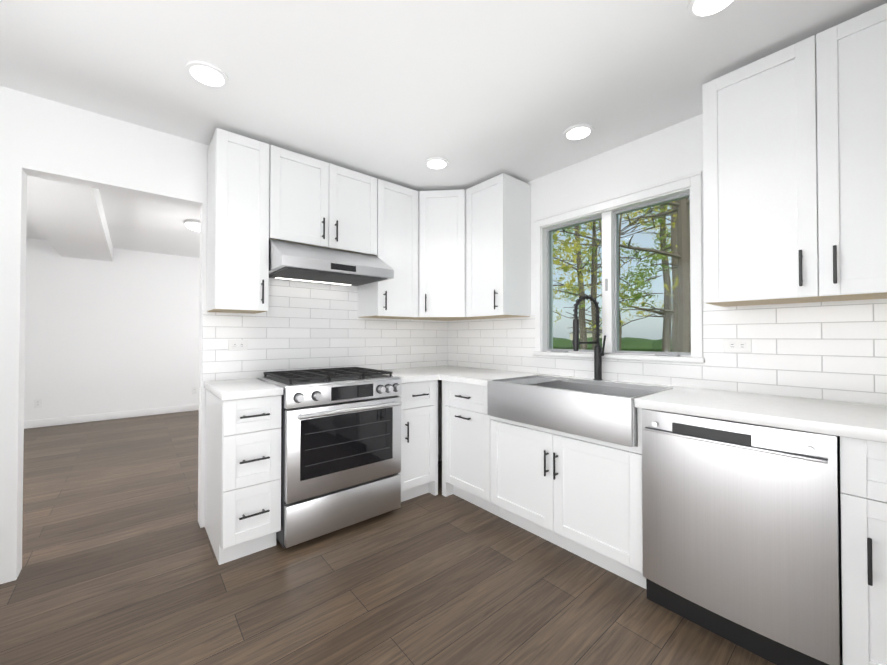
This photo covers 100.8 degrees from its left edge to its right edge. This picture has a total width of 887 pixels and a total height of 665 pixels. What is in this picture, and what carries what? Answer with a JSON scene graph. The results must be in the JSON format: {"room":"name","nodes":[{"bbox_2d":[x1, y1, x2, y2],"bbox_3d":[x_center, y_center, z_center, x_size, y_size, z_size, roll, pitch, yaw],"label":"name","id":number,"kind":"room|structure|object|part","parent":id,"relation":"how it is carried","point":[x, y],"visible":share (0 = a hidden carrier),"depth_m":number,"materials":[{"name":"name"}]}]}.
{"room":"kitchen","nodes":[
{"label":"kitchen","id":0,"kind":"room"},
{"bbox_2d":[24,238,199,420],"bbox_3d":[-4.019,0.022,6.140,6.200,2.500,0.150,1,-1,-40],"label":"wall","id":1,"kind":"structure","parent":0,"point":[120,333],"depth_m":5.34,"materials":[{"name":"white paint"}]},
{"bbox_2d":[34,399,41,407],"bbox_3d":[-5.381,0.938,4.875,0.070,0.114,0.008,1,-1,-40],"label":"electrical outlet","id":2,"kind":"object","parent":1,"relation":"attached to","point":[37,403],"visible":1,"depth_m":4.87,"materials":[{"name":"white plastic"}]},
{"bbox_2d":[24,404,198,428],"bbox_3d":[-3.963,1.222,6.061,5.880,0.100,0.018,1,-1,-40],"label":"baseboard","id":3,"kind":"structure","parent":1,"relation":"attached to","point":[91,418],"depth_m":5.29,"materials":[{"name":"white paint"}]},
{"bbox_2d":[192,387,196,393],"bbox_3d":[-4.058,0.951,5.989,0.070,0.114,0.008,1,-1,-40],"label":"electrical outlet","id":4,"kind":"object","parent":1,"relation":"attached to","point":[194,390],"visible":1,"depth_m":5.98,"materials":[{"name":"white plastic"}]},
{"bbox_2d":[26,189,199,257],"bbox_3d":[-2.624,-1.296,4.499,6.200,0.100,4.480,1,-1,-40],"label":"ceiling","id":5,"kind":"structure","parent":0,"point":[136,223],"depth_m":4.28,"materials":[{"name":"white paint"}]},
{"bbox_2d":[27,176,112,261],"bbox_3d":[-3.638,-1.157,3.545,0.520,0.199,4.320,1,-1,-40],"label":"ceiling soffit","id":6,"kind":"structure","parent":5,"relation":"attached to","point":[66,219],"depth_m":3.41,"materials":[{"name":"white paint"}]},
{"bbox_2d":[184,220,199,230],"bbox_3d":[-2.813,-1.220,4.195,0.260,0.115,0.260,1,-1,-40],"label":"ceiling light","id":7,"kind":"object","parent":5,"relation":"attached to","point":[194,225],"visible":0.6,"depth_m":4.10,"materials":[{"name":"white metal"}]},
{"bbox_2d":[0,86,441,583],"bbox_3d":[-1.371,-0.069,2.533,3.900,2.600,0.120,1,-1,-40],"label":"wall","id":8,"kind":"structure","parent":0,"point":[43,138],"depth_m":1.91,"materials":[{"name":"white paint"}]},
{"bbox_2d":[206,128,268,313],"bbox_3d":[-1.282,-0.651,2.293,0.285,1.040,0.365,1,-1,-40],"label":"upper cabinet","id":9,"kind":"object","parent":8,"relation":"attached to","point":[237,223],"visible":1,"depth_m":2.19,"materials":[{"name":"white wood"}]},
{"bbox_2d":[269,145,376,255],"bbox_3d":[-0.881,-0.875,2.634,0.756,0.585,0.365,1,-1,-40],"label":"upper cabinet","id":10,"kind":"object","parent":8,"relation":"attached to","point":[315,202],"visible":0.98,"depth_m":2.49,"materials":[{"name":"white wood"}]},
{"bbox_2d":[202,278,447,381],"bbox_3d":[-0.742,0.206,2.975,2.041,1.260,0.008,1,-1,-40],"label":"wall tile","id":11,"kind":"structure","parent":8,"relation":"attached to","point":[300,325],"depth_m":2.77,"materials":[{"name":"white tile"}]},
{"bbox_2d":[228,340,247,350],"bbox_3d":[-1.364,0.085,2.439,0.114,0.070,0.008,1,-1,-40],"label":"electrical outlet","id":12,"kind":"object","parent":11,"relation":"attached to","point":[237,345],"visible":1,"depth_m":2.44,"materials":[{"name":"white plastic"}]},
{"bbox_2d":[269,239,393,286],"bbox_3d":[-0.817,-0.477,2.553,0.752,0.206,0.564,1,-1,-40],"label":"range hood","id":13,"kind":"object","parent":8,"relation":"attached to","point":[299,262],"visible":0.92,"depth_m":2.38,"materials":[{"name":"silver metal"}]},
{"bbox_2d":[358,179,417,318],"bbox_3d":[-0.445,-0.643,2.999,0.377,1.040,0.365,1,-1,-40],"label":"upper cabinet","id":14,"kind":"object","parent":8,"relation":"attached to","point":[396,297],"visible":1,"depth_m":2.89,"materials":[{"name":"white wood"}]},
{"bbox_2d":[402,189,491,320],"bbox_3d":[0.007,-0.641,3.225,0.602,1.040,0.602,1,-1,-40],"label":"upper cabinet","id":15,"kind":"object","parent":8,"relation":"attached to","point":[441,255],"visible":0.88,"depth_m":3.00,"materials":[{"name":"white wood"}]},
{"bbox_2d":[0,410,774,664],"bbox_3d":[-0.926,1.261,2.455,6.200,0.060,9.750,1,-1,-40],"label":"floor","id":16,"kind":"structure","parent":0,"point":[121,565],"depth_m":1.75,"materials":[{"name":"brown wood"}]},
{"bbox_2d":[205,390,281,564],"bbox_3d":[-1.195,0.788,2.174,0.285,0.878,0.635,1,-1,-40],"label":"drawers","id":17,"kind":"object","parent":16,"relation":"on","point":[242,477],"visible":1,"depth_m":1.97,"materials":[{"name":"white wood"}]},
{"bbox_2d":[256,367,401,547],"bbox_3d":[-0.760,0.750,2.472,0.754,0.962,0.722,1,-1,-40],"label":"range","id":18,"kind":"object","parent":16,"relation":"on","point":[340,448],"visible":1,"depth_m":2.21,"materials":[{"name":"grey metal"}]},
{"bbox_2d":[398,380,437,501],"bbox_3d":[-0.357,0.796,2.880,0.378,0.878,0.635,1,-1,-40],"label":"base cabinet","id":19,"kind":"object","parent":16,"relation":"on","point":[417,473],"depth_m":2.68,"materials":[{"name":"white wood"}]},
{"bbox_3d":[-0.241,0.798,3.012,0.029,0.878,0.582,1,-1,-40],"label":"corner base cabinet filler","id":20,"kind":"part","parent":19,"relation":"part of","materials":[{"name":"white wood"}]},
{"bbox_2d":[442,380,499,516],"bbox_3d":[0.354,0.795,2.772,0.635,0.878,0.506,1,-1,-40],"label":"base cabinet","id":21,"kind":"object","parent":16,"relation":"on","point":[467,446],"depth_m":2.58,"materials":[{"name":"white wood"}]},
{"bbox_3d":[0.225,0.797,2.966,0.582,0.878,0.044,1,-1,-40],"label":"corner base cabinet filler","id":22,"kind":"part","parent":21,"relation":"part of","materials":[{"name":"white wood"}]},
{"bbox_2d":[490,408,645,588],"bbox_3d":[0.822,0.789,2.217,0.635,0.878,0.940,1,-1,-40],"label":"base cabinet","id":23,"kind":"object","parent":16,"relation":"on","point":[580,496],"visible":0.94,"depth_m":1.95,"materials":[{"name":"white wood"}]},
{"bbox_2d":[204,365,886,442],"bbox_3d":[0.480,0.320,1.536,2.042,0.040,3.777,1,-1,-40],"label":"countertop","id":24,"kind":"structure","parent":23,"relation":"on","point":[863,421],"depth_m":1.58,"materials":[{"name":"white stone"}]},
{"bbox_2d":[487,375,672,446],"bbox_3d":[0.768,0.415,2.176,0.530,0.224,0.891,1,-1,-40],"label":"farmhouse sink","id":25,"kind":"object","parent":24,"relation":"in","point":[606,411],"visible":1,"depth_m":2.00,"materials":[{"name":"silver metal"}]},
{"bbox_2d":[572,295,605,380],"bbox_3d":[0.932,0.032,2.353,0.221,0.554,0.086,0,-1,-18],"label":"faucet","id":26,"kind":"object","parent":24,"relation":"on","point":[598,350],"visible":1,"depth_m":2.37,"materials":[{"name":"black metal"}]},
{"bbox_2d":[642,409,841,664],"bbox_3d":[1.315,0.783,1.617,0.620,0.876,0.606,1,-1,-40],"label":"dishwasher","id":27,"kind":"object","parent":16,"relation":"on","point":[741,534],"visible":0.98,"depth_m":1.37,"materials":[{"name":"grey metal"}]},
{"bbox_2d":[840,436,886,664],"bbox_3d":[1.669,0.777,1.211,0.635,0.878,0.460,1,-1,-40],"label":"base cabinet","id":28,"kind":"object","parent":16,"relation":"on","point":[863,481],"visible":0.96,"depth_m":1.17,"materials":[{"name":"white wood"}]},
{"bbox_2d":[0,0,886,191],"bbox_3d":[0.327,-1.272,0.531,3.900,0.100,5.150,1,-1,-40],"label":"ceiling","id":29,"kind":"structure","parent":0,"point":[472,92],"depth_m":1.67,"materials":[{"name":"white paint"}]},
{"bbox_2d":[185,60,228,88],"bbox_3d":[-1.102,-1.201,1.714,0.170,0.012,0.170,1,-1,-40],"label":"recessed light","id":30,"kind":"object","parent":29,"relation":"in","point":[207,74],"visible":0.94,"depth_m":1.70,"materials":[{"name":"white paint"}]},
{"bbox_2d":[425,157,448,169],"bbox_3d":[-0.047,-1.191,2.589,0.170,0.012,0.170,1,-1,-40],"label":"recessed light","id":31,"kind":"object","parent":29,"relation":"in","point":[436,163],"visible":0.94,"depth_m":2.57,"materials":[{"name":"white paint"}]},
{"bbox_2d":[563,124,593,140],"bbox_3d":[0.806,-1.195,2.196,0.170,0.012,0.170,1,-1,-40],"label":"recessed light","id":32,"kind":"object","parent":29,"relation":"in","point":[577,132],"visible":0.98,"depth_m":2.18,"materials":[{"name":"white paint"}]},
{"bbox_2d":[687,0,737,19],"bbox_3d":[0.980,-1.205,1.323,0.170,0.012,0.170,1,-1,-40],"label":"recessed light","id":33,"kind":"object","parent":29,"relation":"in","point":[700,9],"visible":0.9,"depth_m":1.35,"materials":[{"name":"white paint"}]},
{"bbox_2d":[527,114,710,362],"bbox_3d":[1.761,0.007,1.725,0.150,2.430,5.150,1,-1,-40],"label":"wall","id":34,"kind":"structure","parent":0,"point":[670,152],"depth_m":2.36,"materials":[{"name":"white paint"}]},
{"bbox_2d":[466,173,530,317],"bbox_3d":[0.420,-0.644,2.919,0.365,1.040,0.393,1,-1,-40],"label":"upper cabinet","id":35,"kind":"object","parent":34,"relation":"attached to","point":[498,246],"visible":1,"depth_m":2.80,"materials":[{"name":"white wood"}]},
{"bbox_2d":[533,171,704,362],"bbox_3d":[1.103,-0.354,2.459,0.156,1.050,1.112,1,-1,-40],"label":"window unit","id":36,"kind":"structure","parent":34,"relation":"in","point":[609,217],"depth_m":2.43,"materials":[{"name":"white paint"}]},
{"bbox_2d":[448,299,886,404],"bbox_3d":[1.200,0.082,2.265,0.008,0.452,3.600,1,-1,-40],"label":"wall tile","id":37,"kind":"structure","parent":34,"relation":"attached to","point":[833,350],"depth_m":1.82,"materials":[{"name":"white tile"}]},
{"bbox_2d":[724,339,751,352],"bbox_3d":[1.508,0.068,1.885,0.008,0.070,0.114,1,-1,-40],"label":"electrical outlet","id":38,"kind":"object","parent":37,"relation":"attached to","point":[739,345],"visible":1,"depth_m":1.88,"materials":[{"name":"white plastic"}]},
{"bbox_2d":[702,3,886,306],"bbox_3d":[1.583,-0.660,1.540,0.365,1.040,0.760,1,-1,-40],"label":"upper cabinet","id":39,"kind":"object","parent":34,"relation":"attached to","point":[794,173],"visible":1,"depth_m":1.48,"materials":[{"name":"white wood"}]},
{"label":"outside","id":40,"kind":"structure","parent":0,"visible":0},
{"bbox_3d":[58.454,2.899,105.137,219.840,0.100,200.000,1,-1,-40],"label":"lawn","id":41,"kind":"structure","parent":40,"visible":0},
{"bbox_2d":[570,329,601,339],"bbox_3d":[43.538,0.855,105.669,8.600,4.000,11.800,1,-1,-40],"label":"house","id":42,"kind":"structure","parent":41,"relation":"on","point":[587,332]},
{"bbox_2d":[553,220,630,349],"bbox_3d":[7.224,-4.617,19.787,8.094,13.016,6.522,1,-1,-40],"label":"tree","id":43,"kind":"object","parent":41,"relation":"on","point":[584,334],"depth_m":19.66,"materials":[{"name":"green plant"}]},
{"bbox_2d":[553,219,658,349],"bbox_3d":[9.983,-5.121,27.630,9.302,14.208,9.630,1,-1,-40],"label":"tree","id":44,"kind":"object","parent":41,"relation":"on","point":[598,276],"depth_m":27.37,"materials":[{"name":"green plant"}]},
{"bbox_2d":[553,206,661,344],"bbox_3d":[5.653,-3.193,13.392,5.709,10.008,5.273,1,-1,-40],"label":"tree","id":45,"kind":"object","parent":41,"relation":"on","point":[593,235],"depth_m":12.60,"materials":[{"name":"green plant"}]},
{"bbox_2d":[553,337,671,351],"bbox_3d":[21.178,1.887,46.933,6.641,2.600,89.320,1,-1,-40],"label":"hedge","id":46,"kind":"object","parent":41,"relation":"on","point":[649,343],"depth_m":42.26,"materials":[{"name":"green plant"}]},
{"bbox_2d":[553,201,689,307],"bbox_3d":[5.036,-2.718,11.357,4.201,9.005,5.858,1,-1,-40],"label":"tree","id":47,"kind":"object","parent":41,"relation":"on","point":[650,219],"depth_m":10.46,"materials":[{"name":"green plant"}]},
{"bbox_2d":[553,197,690,352],"bbox_3d":[5.633,-3.762,7.545,7.598,11.002,8.338,1,-1,-40],"label":"tree","id":48,"kind":"object","parent":41,"relation":"on","point":[682,254],"depth_m":7.62,"materials":[{"name":"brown plant"}]},
{"bbox_2d":[562,204,689,350],"bbox_3d":[6.528,-3.235,13.268,4.568,10.087,5.377,1,-1,-40],"label":"tree","id":49,"kind":"object","parent":41,"relation":"on","point":[641,282],"depth_m":12.85,"materials":[{"name":"green plant"}]},
{"bbox_2d":[571,204,689,351],"bbox_3d":[11.350,-5.327,18.667,8.172,14.400,9.724,1,-1,-40],"label":"tree","id":50,"kind":"object","parent":41,"relation":"on","point":[667,299],"depth_m":19.26,"materials":[{"name":"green plant"}]},
{"bbox_2d":[619,201,677,351],"bbox_3d":[8.817,-4.676,14.555,8.700,13.017,8.016,1,-1,-40],"label":"tree","id":51,"kind":"object","parent":41,"relation":"on","point":[674,240],"depth_m":14.23,"materials":[{"name":"green plant"}]},
{"bbox_2d":[636,221,670,317],"bbox_3d":[17.688,-5.843,24.808,10.292,15.590,9.603,1,-1,-40],"label":"tree","id":52,"kind":"object","parent":41,"relation":"on","point":[656,302],"depth_m":27.11,"materials":[{"name":"green plant"}]}
]}

